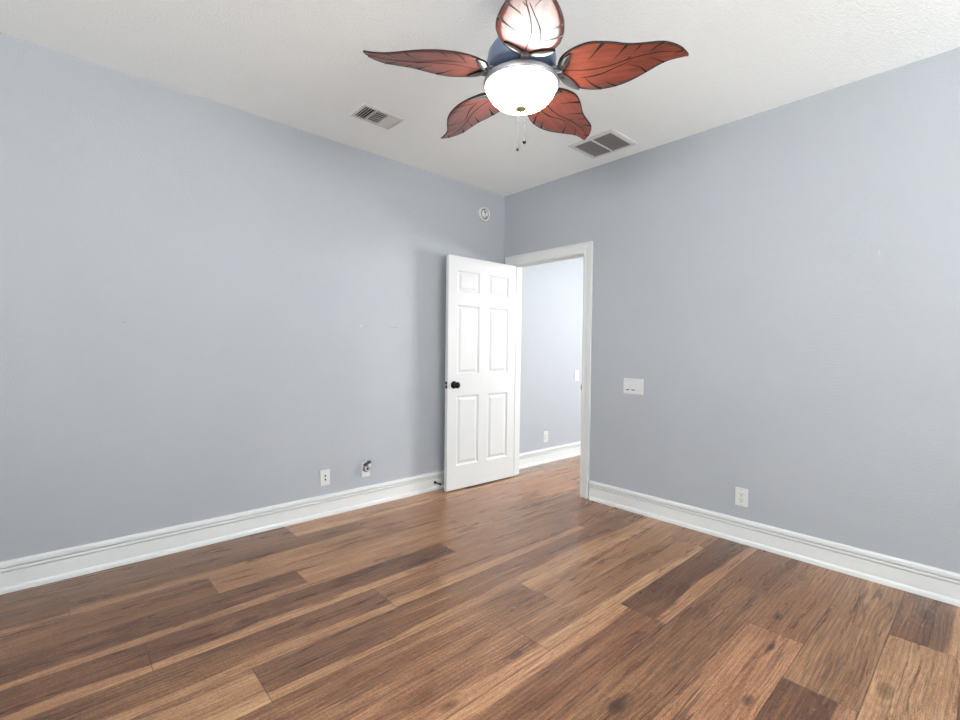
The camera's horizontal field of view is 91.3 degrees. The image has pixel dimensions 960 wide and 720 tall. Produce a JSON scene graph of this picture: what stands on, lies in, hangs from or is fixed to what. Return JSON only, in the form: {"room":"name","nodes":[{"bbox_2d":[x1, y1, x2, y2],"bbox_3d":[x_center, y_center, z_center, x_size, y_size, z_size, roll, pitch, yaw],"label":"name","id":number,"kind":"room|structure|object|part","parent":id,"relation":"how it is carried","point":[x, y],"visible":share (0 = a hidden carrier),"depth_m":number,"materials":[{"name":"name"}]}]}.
{"room":"empty bedroom","nodes":[
{"label":"empty bedroom","id":0,"kind":"room"},
{"bbox_2d":[0,33,583,561],"bbox_3d":[-0.742,-0.182,3.852,9.140,2.840,0.140,0,2,-42],"label":"wall","id":1,"kind":"structure","parent":0,"point":[209,309],"depth_m":2.90,"materials":[{"name":"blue paint"}]},
{"bbox_2d":[0,470,443,594],"bbox_3d":[-1.886,1.071,2.742,5.700,0.156,0.022,0,2,-42],"label":"baseboard","id":2,"kind":"structure","parent":1,"relation":"attached to","point":[26,572],"depth_m":2.85,"materials":[{"name":"white paint"}]},
{"bbox_2d":[320,469,329,485],"bbox_3d":[-1.131,0.859,3.430,0.072,0.118,0.012,0,2,-42],"label":"jack plate","id":3,"kind":"object","parent":1,"relation":"attached to","point":[324,474],"visible":1,"depth_m":3.43,"materials":[{"name":"white plastic"}]},
{"bbox_2d":[362,460,370,476],"bbox_3d":[-0.878,0.845,3.641,0.070,0.126,0.040,0,2,-42],"label":"outlet","id":4,"kind":"object","parent":1,"relation":"attached to","point":[366,465],"visible":1,"depth_m":3.63,"materials":[{"name":"white plastic"}]},
{"bbox_2d":[479,207,489,220],"bbox_3d":[0.045,-1.374,4.414,0.132,0.132,0.034,0,2,-42],"label":"fire alarm","id":5,"kind":"object","parent":1,"relation":"attached to","point":[484,214],"visible":1,"depth_m":4.40,"materials":[{"name":"white plastic"}]},
{"bbox_2d":[543,431,547,442],"bbox_3d":[0.718,0.842,5.136,0.076,0.118,0.010,0,2,-42],"label":"wall outlet","id":6,"kind":"object","parent":1,"relation":"attached to","point":[545,434],"visible":1,"depth_m":5.13,"materials":[{"name":"white plastic"}]},
{"bbox_2d":[519,441,580,469],"bbox_3d":[1.439,1.043,5.790,3.080,0.156,0.022,0,2,-42],"label":"baseboard","id":7,"kind":"structure","parent":1,"relation":"attached to","point":[542,456],"depth_m":5.16,"materials":[{"name":"white paint"}]},
{"bbox_2d":[575,371,578,380],"bbox_3d":[1.137,0.184,5.495,0.074,0.118,0.012,0,2,-42],"label":"light switch","id":8,"kind":"object","parent":1,"relation":"attached to","point":[576,372],"visible":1,"depth_m":5.49,"materials":[{"name":"white plastic"}]},
{"bbox_2d":[0,455,959,719],"bbox_3d":[1.235,1.268,1.693,9.100,0.120,6.016,0,2,-42],"label":"floor","id":9,"kind":"structure","parent":0,"point":[521,596],"depth_m":2.08,"materials":[{"name":"brown wood"}]},
{"bbox_2d":[0,0,959,195],"bbox_3d":[1.241,-1.582,1.660,9.140,0.100,6.136,0,2,-42],"label":"ceiling","id":10,"kind":"structure","parent":0,"point":[303,65],"depth_m":2.40,"materials":[{"name":"white paint"}]},
{"bbox_2d":[349,103,403,128],"bbox_3d":[-0.670,-1.578,3.054,0.292,0.012,0.202,0,2,-42],"label":"ceiling vent","id":11,"kind":"object","parent":10,"relation":"in","point":[366,112],"visible":1,"depth_m":3.04,"materials":[{"name":"white metal"}]},
{"bbox_2d":[363,0,688,150],"bbox_3d":[0.162,-1.246,1.994,1.210,0.611,1.194,0,2,-42],"label":"ceiling fan","id":12,"kind":"object","parent":10,"relation":"hanging from","point":[521,72],"visible":1,"depth_m":1.84,"materials":[{"name":"brown wood"}]},
{"bbox_3d":[-0.204,-1.170,1.827,0.488,0.058,0.241,0,1,-18],"label":"blade","id":13,"kind":"part","parent":12,"relation":"part of","materials":[{"name":"orange wood"}]},
{"bbox_3d":[-0.063,-1.178,2.271,0.241,0.058,0.488,0,2,-36],"label":"blade","id":14,"kind":"part","parent":12,"relation":"part of","materials":[{"name":"orange wood"}]},
{"bbox_3d":[0.171,-1.097,1.954,0.288,0.100,0.288,0,2,-42],"label":"lamp shade","id":15,"kind":"part","parent":12,"relation":"part of","materials":[{"name":"white glass"}]},
{"bbox_3d":[0.174,-1.159,1.556,0.241,0.058,0.488,1,1,0],"label":"blade","id":16,"kind":"part","parent":12,"relation":"part of","materials":[{"name":"orange wood"}]},
{"bbox_3d":[0.402,-1.173,2.274,0.241,0.058,0.488,2,2,36],"label":"blade","id":17,"kind":"part","parent":12,"relation":"part of","materials":[{"name":"orange wood"}]},
{"bbox_3d":[0.549,-1.161,1.832,0.488,0.058,0.241,1,1,18],"label":"blade","id":18,"kind":"part","parent":12,"relation":"part of","materials":[{"name":"orange wood"}]},
{"bbox_2d":[568,128,637,158],"bbox_3d":[0.893,-1.569,3.427,0.336,0.011,0.376,0,2,-42],"label":"ceiling vent","id":19,"kind":"object","parent":10,"relation":"in","point":[609,141],"visible":1,"depth_m":3.40,"materials":[{"name":"white metal"}]},
{"bbox_2d":[504,47,959,573],"bbox_3d":[2.219,-0.169,2.545,0.120,2.740,6.060,0,2,-42],"label":"wall","id":20,"kind":"structure","parent":0,"point":[781,284],"depth_m":2.82,"materials":[{"name":"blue paint"}]},
{"bbox_2d":[444,254,515,491],"bbox_3d":[0.019,0.114,4.282,0.834,2.029,0.168,0,2,-41],"label":"door","id":21,"kind":"structure","parent":20,"relation":"in","point":[480,294],"depth_m":4.24,"materials":[{"name":"white paint"}]},
{"bbox_3d":[-0.204,0.215,4.025,0.066,0.066,0.066,0,2,-41],"label":"knob","id":22,"kind":"part","parent":21,"relation":"part of","materials":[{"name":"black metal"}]},
{"bbox_2d":[519,290,521,447],"bbox_3d":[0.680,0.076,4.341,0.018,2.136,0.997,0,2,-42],"label":"hinge","id":23,"kind":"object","parent":20,"relation":"attached to","point":[521,290],"depth_m":4.65,"materials":[{"name":"white metal"}]},
{"bbox_2d":[513,253,583,475],"bbox_3d":[0.628,0.112,4.295,0.122,2.065,0.855,0,2,-42],"label":"trim","id":24,"kind":"structure","parent":20,"relation":"attached to","point":[518,266],"depth_m":4.59,"materials":[{"name":"white wood"}]},
{"bbox_2d":[505,241,592,498],"bbox_3d":[0.578,0.076,4.248,0.018,2.136,0.997,0,2,-42],"label":"trim","id":25,"kind":"structure","parent":20,"relation":"attached to","point":[586,248],"depth_m":3.91,"materials":[{"name":"white wood"}]},
{"bbox_2d":[623,378,643,394],"bbox_3d":[1.175,0.203,3.598,0.012,0.118,0.165,0,2,-42],"label":"light switch","id":26,"kind":"object","parent":20,"relation":"attached to","point":[631,386],"visible":1,"depth_m":3.59,"materials":[{"name":"white plastic"}]},
{"bbox_2d":[735,487,747,506],"bbox_3d":[1.693,0.887,3.036,0.010,0.118,0.076,0,2,-42],"label":"wall outlet","id":27,"kind":"object","parent":20,"relation":"attached to","point":[741,494],"visible":1,"depth_m":3.03,"materials":[{"name":"white plastic"}]},
{"bbox_2d":[738,491,743,502],"bbox_3d":[1.691,0.887,3.035,0.004,0.067,0.034,0,2,-42],"label":"receptacle","id":28,"kind":"object","parent":27,"relation":"attached to","point":[740,493],"depth_m":3.04,"materials":[{"name":"white plastic"}]},
{"bbox_2d":[589,480,959,606],"bbox_3d":[2.509,1.135,2.132,0.022,0.156,4.756,0,2,-42],"label":"baseboard","id":29,"kind":"structure","parent":20,"relation":"attached to","point":[938,584],"depth_m":2.80,"materials":[{"name":"white paint"}]}
]}

